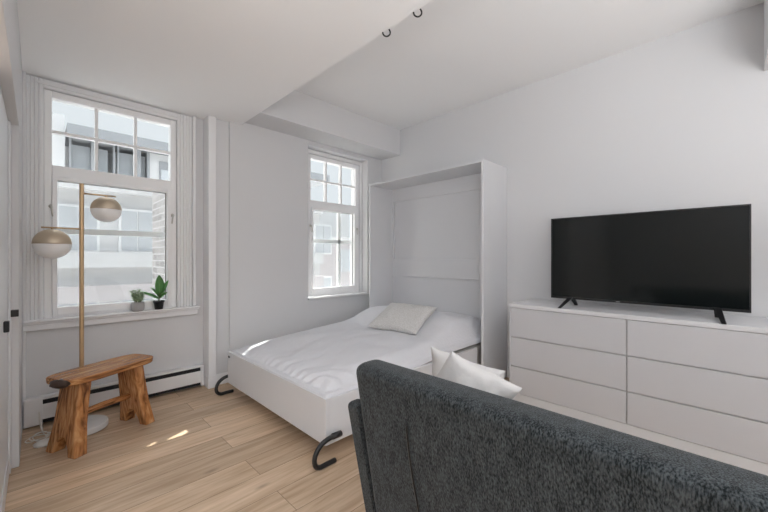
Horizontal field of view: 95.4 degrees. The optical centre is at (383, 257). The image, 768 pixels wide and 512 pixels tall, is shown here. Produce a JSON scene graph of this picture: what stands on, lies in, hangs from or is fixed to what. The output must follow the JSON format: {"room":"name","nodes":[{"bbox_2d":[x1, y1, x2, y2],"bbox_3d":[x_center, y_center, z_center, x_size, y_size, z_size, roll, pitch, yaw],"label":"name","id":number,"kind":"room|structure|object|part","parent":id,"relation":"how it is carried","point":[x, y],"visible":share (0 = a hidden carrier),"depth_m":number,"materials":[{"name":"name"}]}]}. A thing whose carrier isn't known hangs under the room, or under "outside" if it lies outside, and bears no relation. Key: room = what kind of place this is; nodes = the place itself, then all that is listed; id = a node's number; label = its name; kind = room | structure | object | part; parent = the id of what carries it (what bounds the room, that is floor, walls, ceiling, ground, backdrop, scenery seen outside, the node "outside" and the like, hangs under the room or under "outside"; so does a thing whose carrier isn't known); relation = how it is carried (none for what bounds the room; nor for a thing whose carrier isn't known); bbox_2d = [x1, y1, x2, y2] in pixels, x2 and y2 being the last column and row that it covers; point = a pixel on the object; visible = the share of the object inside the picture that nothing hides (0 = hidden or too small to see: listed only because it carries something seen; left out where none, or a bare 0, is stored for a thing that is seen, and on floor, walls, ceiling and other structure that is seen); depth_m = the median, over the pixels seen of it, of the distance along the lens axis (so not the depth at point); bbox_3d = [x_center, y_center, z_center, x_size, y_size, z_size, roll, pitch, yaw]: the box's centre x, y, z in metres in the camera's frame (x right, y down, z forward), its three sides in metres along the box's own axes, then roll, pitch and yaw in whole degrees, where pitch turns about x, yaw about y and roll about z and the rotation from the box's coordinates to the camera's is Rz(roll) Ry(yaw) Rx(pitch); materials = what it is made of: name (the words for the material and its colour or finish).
{"room":"studio apartment","nodes":[
{"label":"studio apartment","id":0,"kind":"room"},
{"bbox_2d":[0,0,21,468],"bbox_3d":[-1.728,-0.050,1.476,0.232,2.420,2.330,0,0,-45],"label":"wall","id":1,"kind":"structure","parent":0,"point":[10,49],"depth_m":1.92,"materials":[{"name":"white paint"}]},
{"bbox_2d":[0,86,18,511],"bbox_3d":[-1.770,0.213,1.625,0.082,1.882,0.794,0,0,-45],"label":"door","id":2,"kind":"structure","parent":1,"relation":"in","point":[6,313],"depth_m":1.66,"materials":[{"name":"white paint"}]},
{"bbox_3d":[-1.766,0.212,1.629,0.010,1.875,0.790,0,0,-45],"label":"rail","id":3,"kind":"part","parent":2,"relation":"part of","materials":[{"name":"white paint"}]},
{"bbox_3d":[-1.748,0.320,1.618,0.019,0.050,0.040,0,0,-45],"label":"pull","id":4,"kind":"part","parent":2,"relation":"part of","materials":[{"name":"black metal"}]},
{"bbox_2d":[22,71,25,428],"bbox_3d":[-2.449,-0.050,2.377,0.016,2.420,0.035,0,0,-45],"label":"trim","id":5,"kind":"structure","parent":1,"relation":"attached to","point":[23,72],"depth_m":2.36,"materials":[{"name":"white paint"}]},
{"bbox_2d":[26,74,359,420],"bbox_3d":[-1.309,-0.182,3.656,3.900,2.845,0.170,0,0,-45],"label":"wall","id":6,"kind":"structure","parent":0,"point":[174,342],"depth_m":2.85,"materials":[{"name":"white paint"}]},
{"bbox_2d":[26,75,42,320],"bbox_3d":[-2.421,-0.408,2.420,0.085,1.683,0.014,0,0,-45],"label":"trim","id":7,"kind":"structure","parent":6,"relation":"attached to","point":[34,91],"depth_m":2.42,"materials":[{"name":"white paint"}]},
{"bbox_2d":[37,79,181,119],"bbox_3d":[-2.092,-1.222,2.741,0.900,0.056,0.022,0,0,-45],"label":"trim","id":8,"kind":"structure","parent":6,"relation":"attached to","point":[47,84],"depth_m":2.69,"materials":[{"name":"white paint"}]},
{"bbox_2d":[44,89,175,318],"bbox_3d":[-2.145,-0.374,2.794,0.827,1.634,0.172,0,0,-45],"label":"window","id":9,"kind":"structure","parent":6,"relation":"in","point":[53,174],"depth_m":2.70,"materials":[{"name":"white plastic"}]},
{"bbox_3d":[-2.364,-0.335,2.479,0.028,0.087,0.033,0,0,-45],"label":"handle","id":10,"kind":"part","parent":9,"relation":"part of","materials":[{"name":"silver metal"}]},
{"bbox_3d":[-2.192,-0.100,2.841,0.810,1.080,0.030,0,0,-45],"label":"storm sash","id":11,"kind":"part","parent":9,"relation":"part of","materials":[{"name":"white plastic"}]},
{"bbox_3d":[-2.124,-0.085,2.773,0.744,0.999,0.072,0,0,-45],"label":"sash","id":12,"kind":"part","parent":9,"relation":"part of","materials":[{"name":"white plastic"}]},
{"bbox_2d":[22,308,198,331],"bbox_3d":[-2.059,0.476,2.751,1.098,0.057,0.055,0,0,-45],"label":"trim","id":13,"kind":"structure","parent":6,"relation":"attached to","point":[151,315],"depth_m":2.67,"materials":[{"name":"white paint"}]},
{"bbox_2d":[22,305,199,323],"bbox_3d":[-2.057,0.440,2.753,1.103,0.016,0.085,0,0,-45],"label":"windowsill","id":14,"kind":"structure","parent":6,"relation":"attached to","point":[196,306],"depth_m":2.65,"materials":[{"name":"white paint"}]},
{"bbox_2d":[128,289,145,311],"bbox_3d":[-1.985,0.340,2.813,0.118,0.183,0.106,0,0,-15],"label":"succulent","id":15,"kind":"object","parent":14,"relation":"on","point":[135,307],"visible":1,"depth_m":2.79,"materials":[{"name":"green plant"}]},
{"bbox_2d":[131,301,144,311],"bbox_3d":[-1.985,0.396,2.814,0.094,0.072,0.094,0,0,-45],"label":"pot","id":16,"kind":"object","parent":14,"relation":"on","point":[135,307],"depth_m":2.78,"materials":[{"name":"grey concrete"}]},
{"bbox_2d":[143,275,167,309],"bbox_3d":[-1.908,0.288,2.900,0.199,0.288,0.110,0,0,-45],"label":"potted plant","id":17,"kind":"object","parent":14,"relation":"on","point":[160,286],"visible":1,"depth_m":2.91,"materials":[{"name":"green plant"}]},
{"bbox_3d":[-1.884,0.396,2.922,0.082,0.072,0.082,0,0,-45],"label":"pot","id":18,"kind":"part","parent":17,"relation":"part of","materials":[{"name":"black plastic"}]},
{"bbox_2d":[24,363,203,428],"bbox_3d":[-2.037,1.056,2.760,1.130,0.188,0.071,0,0,-45],"label":"baseboard heater","id":19,"kind":"object","parent":6,"relation":"attached to","point":[162,382],"visible":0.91,"depth_m":2.69,"materials":[{"name":"white metal"}]},
{"bbox_3d":[-2.016,1.063,2.744,1.112,0.103,0.010,0,0,-45],"label":"panel","id":20,"kind":"part","parent":19,"relation":"part of","materials":[{"name":"white metal"}]},
{"bbox_2d":[177,114,191,306],"bbox_3d":[-1.757,-0.408,3.080,0.117,1.683,0.014,0,0,-45],"label":"trim","id":21,"kind":"structure","parent":6,"relation":"attached to","point":[184,125],"depth_m":3.07,"materials":[{"name":"white paint"}]},
{"bbox_2d":[192,116,195,305],"bbox_3d":[-1.701,-0.413,3.125,0.027,1.693,0.030,0,0,-45],"label":"trim","id":22,"kind":"structure","parent":6,"relation":"attached to","point":[193,117],"depth_m":3.12,"materials":[{"name":"white paint"}]},
{"bbox_2d":[203,115,216,388],"bbox_3d":[-1.576,-0.050,3.161,0.076,2.420,0.155,0,0,-45],"label":"trim","id":23,"kind":"structure","parent":6,"relation":"attached to","point":[209,123],"depth_m":3.12,"materials":[{"name":"white paint"}]},
{"bbox_2d":[216,372,227,384],"bbox_3d":[-1.486,1.110,3.203,0.112,0.100,0.013,0,0,-45],"label":"baseboard","id":24,"kind":"structure","parent":6,"relation":"attached to","point":[220,375],"depth_m":3.20,"materials":[{"name":"white paint"}]},
{"bbox_2d":[245,90,399,159],"bbox_3d":[-0.620,-1.446,3.897,1.862,0.318,0.460,0,0,-45],"label":"beam","id":25,"kind":"structure","parent":6,"relation":"attached to","point":[297,114],"depth_m":3.68,"materials":[{"name":"white paint"}]},
{"bbox_2d":[308,154,358,295],"bbox_3d":[-0.639,-0.374,4.293,0.777,1.634,0.172,0,0,-45],"label":"window","id":26,"kind":"structure","parent":6,"relation":"in","point":[339,208],"depth_m":4.35,"materials":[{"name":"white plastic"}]},
{"bbox_3d":[-0.685,-0.100,4.340,0.760,1.080,0.030,0,0,-45],"label":"storm sash","id":27,"kind":"part","parent":26,"relation":"part of","materials":[{"name":"clear glass"}]},
{"bbox_3d":[-0.619,-0.085,4.271,0.677,0.999,0.072,0,0,-45],"label":"sash","id":28,"kind":"part","parent":26,"relation":"part of","materials":[{"name":"white plastic"}]},
{"bbox_2d":[308,149,361,291],"bbox_3d":[-0.601,-0.396,4.216,0.875,1.678,0.035,0,0,-45],"label":"trim","id":29,"kind":"structure","parent":6,"relation":"attached to","point":[311,151],"depth_m":4.50,"materials":[{"name":"white paint"}]},
{"bbox_2d":[307,292,368,299],"bbox_3d":[-0.564,0.453,4.175,0.890,0.020,0.175,0,0,-45],"label":"trim","id":30,"kind":"structure","parent":6,"relation":"attached to","point":[350,293],"depth_m":4.09,"materials":[{"name":"white paint"}]},
{"bbox_2d":[4,377,508,511],"bbox_3d":[0.124,1.200,0.194,6.450,0.080,7.100,0,0,-45],"label":"floor","id":31,"kind":"structure","parent":0,"point":[203,450],"depth_m":1.93,"materials":[{"name":"brown wood"}]},
{"bbox_2d":[24,412,50,447],"bbox_3d":[-2.203,1.099,2.238,0.141,0.120,0.325,0,0,-45],"label":"power cord","id":32,"kind":"object","parent":31,"relation":"on","point":[44,442],"visible":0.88,"depth_m":2.18,"materials":[{"name":"white plastic"}]},
{"bbox_2d":[33,438,48,447],"bbox_3d":[-2.112,1.148,2.173,0.104,0.022,0.104,0,0,-45],"label":"switch","id":33,"kind":"object","parent":32,"relation":"attached to","point":[44,442],"depth_m":2.15,"materials":[{"name":"white"}]},
{"bbox_2d":[31,183,121,435],"bbox_3d":[-2.041,0.331,2.342,0.456,1.655,0.284,0,0,-45],"label":"floor lamp","id":34,"kind":"object","parent":31,"relation":"on","point":[51,243],"visible":0.91,"depth_m":2.34,"materials":[{"name":"gold metal"}]},
{"bbox_3d":[-2.135,-0.040,2.248,0.188,0.094,0.188,0,0,-45],"label":"glass globe","id":35,"kind":"part","parent":34,"relation":"part of","materials":[{"name":"white glass"}]},
{"bbox_3d":[-2.103,-0.192,2.280,0.195,0.010,0.011,0,0,-45],"label":"arm","id":36,"kind":"part","parent":34,"relation":"part of","materials":[{"name":"gold metal"}]},
{"bbox_3d":[-1.968,-0.432,2.414,0.185,0.010,0.011,0,0,-45],"label":"arm","id":37,"kind":"part","parent":34,"relation":"part of","materials":[{"name":"gold metal"}]},
{"bbox_3d":[-1.942,-0.290,2.441,0.175,0.087,0.175,0,0,-45],"label":"glass globe","id":38,"kind":"part","parent":34,"relation":"part of","materials":[{"name":"white glass"}]},
{"bbox_2d":[46,354,154,458],"bbox_3d":[-1.823,0.929,2.260,0.260,0.461,0.584,0,0,18],"label":"wooden bench","id":39,"kind":"object","parent":31,"relation":"on","point":[69,429],"visible":1,"depth_m":2.11,"materials":[{"name":"brown wood"}]},
{"bbox_3d":[-1.878,0.951,2.098,0.258,0.418,0.120,0,0,18],"label":"leg","id":40,"kind":"part","parent":39,"relation":"part of","materials":[{"name":"brown wood"}]},
{"bbox_3d":[-1.818,0.723,2.276,0.260,0.042,0.551,0,0,18],"label":"seat","id":41,"kind":"part","parent":39,"relation":"part of","materials":[{"name":"brown wood"}]},
{"bbox_3d":[-1.761,0.951,2.455,0.258,0.418,0.120,0,0,18],"label":"leg","id":42,"kind":"part","parent":39,"relation":"part of","materials":[{"name":"brown wood"}]},
{"bbox_2d":[214,347,476,469],"bbox_3d":[-0.281,0.979,2.999,1.737,0.363,1.485,0,0,-45],"label":"bed","id":43,"kind":"object","parent":31,"relation":"on","point":[326,420],"visible":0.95,"depth_m":2.21,"materials":[{"name":"white laminate"}]},
{"bbox_3d":[-1.349,1.078,2.960,0.168,0.165,0.027,0,0,-45],"label":"hook leg","id":44,"kind":"part","parent":43,"relation":"part of","materials":[{"name":"black metal"}]},
{"bbox_3d":[-0.817,0.929,2.468,0.022,0.262,1.412,0,0,-45],"label":"footboard","id":45,"kind":"part","parent":43,"relation":"part of","materials":[{"name":"white laminate"}]},
{"bbox_3d":[-0.325,1.078,1.931,0.168,0.165,0.027,0,0,-45],"label":"hook leg","id":46,"kind":"part","parent":43,"relation":"part of","materials":[{"name":"black metal"}]},
{"bbox_2d":[332,430,342,439],"bbox_3d":[-0.269,1.009,1.986,0.061,0.035,0.033,0,0,-45],"label":"socket","id":47,"kind":"object","parent":43,"relation":"attached to","point":[336,434],"depth_m":1.98,"materials":[{"name":"black metal"}]},
{"bbox_3d":[0.252,0.931,2.552,1.613,0.258,0.022,0,0,-45],"label":"rail","id":48,"kind":"part","parent":43,"relation":"part of","materials":[{"name":"white laminate"}]},
{"bbox_2d":[421,342,480,365],"bbox_3d":[-0.109,0.912,3.172,1.960,0.236,1.352,0,0,-45],"label":"frame","id":49,"kind":"object","parent":43,"relation":"on","point":[478,345],"visible":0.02,"depth_m":3.17,"materials":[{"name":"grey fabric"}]},
{"bbox_2d":[232,305,480,397],"bbox_3d":[-0.108,0.678,3.173,1.977,0.289,1.365,0,0,-45],"label":"duvet","id":50,"kind":"object","parent":49,"relation":"on","point":[325,360],"visible":0.82,"depth_m":2.78,"materials":[{"name":"white fabric"}]},
{"bbox_2d":[368,303,436,334],"bbox_3d":[0.171,0.561,3.273,0.540,0.236,0.365,0,0,38],"label":"throw pillow","id":51,"kind":"object","parent":50,"relation":"on","point":[399,317],"visible":1,"depth_m":3.18,"materials":[{"name":"fabric"}]},
{"bbox_2d":[369,159,506,377],"bbox_3d":[0.507,0.145,3.763,0.448,2.030,1.496,0,0,-45],"label":"tall cabinet","id":52,"kind":"object","parent":31,"relation":"on","point":[438,238],"visible":0.8,"depth_m":3.79,"materials":[{"name":"white laminate"}]},
{"bbox_3d":[-0.012,0.145,4.285,0.448,2.030,0.023,0,0,-45],"label":"panel","id":53,"kind":"part","parent":52,"relation":"part of","materials":[{"name":"white laminate"}]},
{"bbox_3d":[0.509,-0.858,3.765,0.443,0.020,1.450,0,0,-45],"label":"panel","id":54,"kind":"part","parent":52,"relation":"part of","materials":[{"name":"white laminate"}]},
{"bbox_3d":[0.623,0.125,3.878,0.017,0.210,1.450,0,0,-45],"label":"rail","id":55,"kind":"part","parent":52,"relation":"part of","materials":[{"name":"white laminate"}]},
{"bbox_3d":[0.622,-0.769,3.877,0.020,0.158,1.450,0,0,-45],"label":"rail","id":56,"kind":"part","parent":52,"relation":"part of","materials":[{"name":"white laminate"}]},
{"bbox_3d":[0.634,0.141,3.889,0.015,1.978,1.450,0,0,-45],"label":"panel","id":57,"kind":"part","parent":52,"relation":"part of","materials":[{"name":"white laminate"}]},
{"bbox_3d":[1.027,0.145,3.241,0.448,2.030,0.023,0,0,-45],"label":"panel","id":58,"kind":"part","parent":52,"relation":"part of","materials":[{"name":"white laminate"}]},
{"bbox_2d":[348,359,767,511],"bbox_3d":[0.909,0.750,0.746,0.900,0.821,2.075,0,0,-45],"label":"sofa","id":59,"kind":"object","parent":31,"relation":"on","point":[423,442],"visible":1,"depth_m":0.78,"materials":[{"name":"grey fabric"}]},
{"bbox_3d":[0.160,0.784,1.427,0.749,0.592,0.053,0,0,-45],"label":"arm","id":60,"kind":"part","parent":59,"relation":"part of"},
{"bbox_2d":[431,347,504,378],"bbox_3d":[0.349,0.585,1.493,0.175,0.371,0.384,0,0,-40],"label":"sofa cushion","id":61,"kind":"object","parent":59,"relation":"on","point":[439,357],"visible":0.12,"depth_m":1.51,"materials":[{"name":"white fabric"}]},
{"bbox_2d":[436,351,521,398],"bbox_3d":[0.306,0.520,1.310,0.366,0.372,0.175,0,0,-8],"label":"sofa cushion","id":62,"kind":"object","parent":59,"relation":"on","point":[456,369],"visible":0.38,"depth_m":1.24,"materials":[{"name":"white fabric"}]},
{"bbox_2d":[509,299,767,475],"bbox_3d":[1.758,0.767,2.455,0.488,0.785,1.604,0,0,-45],"label":"dresser","id":63,"kind":"object","parent":31,"relation":"on","point":[692,382],"visible":0.92,"depth_m":2.20,"materials":[{"name":"white laminate"}]},
{"bbox_3d":[1.313,0.985,2.570,0.012,0.210,0.784,0,0,-45],"label":"drawer","id":64,"kind":"part","parent":63,"relation":"part of","materials":[{"name":"laminate"}]},
{"bbox_3d":[1.313,0.760,2.570,0.012,0.225,0.784,0,0,-45],"label":"drawer","id":65,"kind":"part","parent":63,"relation":"part of","materials":[{"name":"laminate"}]},
{"bbox_3d":[1.313,0.523,2.570,0.012,0.232,0.784,0,0,-45],"label":"drawer","id":66,"kind":"part","parent":63,"relation":"part of","materials":[{"name":"laminate"}]},
{"bbox_2d":[551,204,750,323],"bbox_3d":[1.698,0.033,2.369,0.290,0.681,1.096,0,0,-45],"label":"television","id":67,"kind":"object","parent":63,"relation":"on","point":[693,258],"visible":1,"depth_m":2.29,"materials":[{"name":"black plastic"}]},
{"bbox_3d":[1.871,0.985,2.009,0.012,0.210,0.784,0,0,-45],"label":"drawer","id":68,"kind":"part","parent":63,"relation":"part of","materials":[{"name":"laminate"}]},
{"bbox_3d":[1.871,0.760,2.009,0.012,0.225,0.784,0,0,-45],"label":"drawer","id":69,"kind":"part","parent":63,"relation":"part of","materials":[{"name":"laminate"}]},
{"bbox_3d":[1.871,0.523,2.009,0.012,0.232,0.784,0,0,-45],"label":"drawer","id":70,"kind":"part","parent":63,"relation":"part of","materials":[{"name":"laminate"}]},
{"bbox_2d":[216,119,381,373],"bbox_3d":[-0.820,-0.064,3.931,2.098,2.447,0.130,0,0,-45],"label":"wall pier","id":71,"kind":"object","parent":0,"point":[262,173],"visible":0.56,"depth_m":3.47,"materials":[{"name":"white paint"}]},
{"bbox_2d":[17,0,763,129],"bbox_3d":[0.177,-1.525,0.247,6.600,0.530,7.100,0,0,-45],"label":"ceiling","id":72,"kind":"structure","parent":0,"point":[225,60],"depth_m":2.33,"materials":[{"name":"white paint"}]},
{"bbox_2d":[382,2,767,366],"bbox_3d":[2.449,-0.182,2.387,0.360,2.845,6.930,0,0,-45],"label":"wall","id":73,"kind":"structure","parent":0,"point":[679,120],"depth_m":2.71,"materials":[{"name":"white paint"}]},
{"bbox_2d":[764,0,767,70],"bbox_3d":[3.392,-1.387,0.816,0.520,0.435,3.372,0,0,-45],"label":"trim","id":74,"kind":"structure","parent":73,"relation":"attached to","point":[765,1],"depth_m":2.08,"materials":[{"name":"white paint"}]},
{"label":"outside","id":75,"kind":"structure","parent":0,"visible":0},
{"bbox_3d":[-26.024,9.260,40.337,140.000,0.200,86.100,0,0,-45],"label":"street","id":76,"kind":"object","parent":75,"visible":0},
{"bbox_2d":[152,192,164,299],"bbox_3d":[-2.127,2.910,3.900,0.515,12.500,1.330,0,0,-45],"label":"brick wing","id":77,"kind":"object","parent":76,"relation":"on","point":[158,199],"visible":0.07,"depth_m":3.98},
{"bbox_2d":[52,112,331,306],"bbox_3d":[-12.600,2.170,16.876,17.940,13.980,10.300,0,0,-45],"label":"apartment building","id":78,"kind":"structure","parent":76,"relation":"on","point":[114,266],"depth_m":12.81,"materials":[{"name":"concrete"}]},
{"bbox_3d":[-10.567,-3.465,12.550,1.000,0.950,0.100,0,0,-45],"label":"pane","id":79,"kind":"part","parent":78,"relation":"part of","materials":[{"name":"grey glass"}]},
{"bbox_3d":[-9.752,-3.465,13.361,1.000,0.950,0.100,0,0,-45],"label":"pane","id":80,"kind":"part","parent":78,"relation":"part of","materials":[{"name":"grey glass"}]},
{"bbox_2d":[320,237,350,286],"bbox_3d":[-0.841,3.910,30.408,18.700,10.500,7.700,0,0,-45],"label":"building","id":81,"kind":"structure","parent":76,"relation":"on","point":[329,266],"depth_m":22.99,"materials":[{"name":"stone"}]},
{"bbox_3d":[-2.542,0.210,23.539,1.200,1.500,0.080,0,0,-45],"label":"pane","id":82,"kind":"part","parent":81,"relation":"part of","materials":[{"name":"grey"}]}
]}

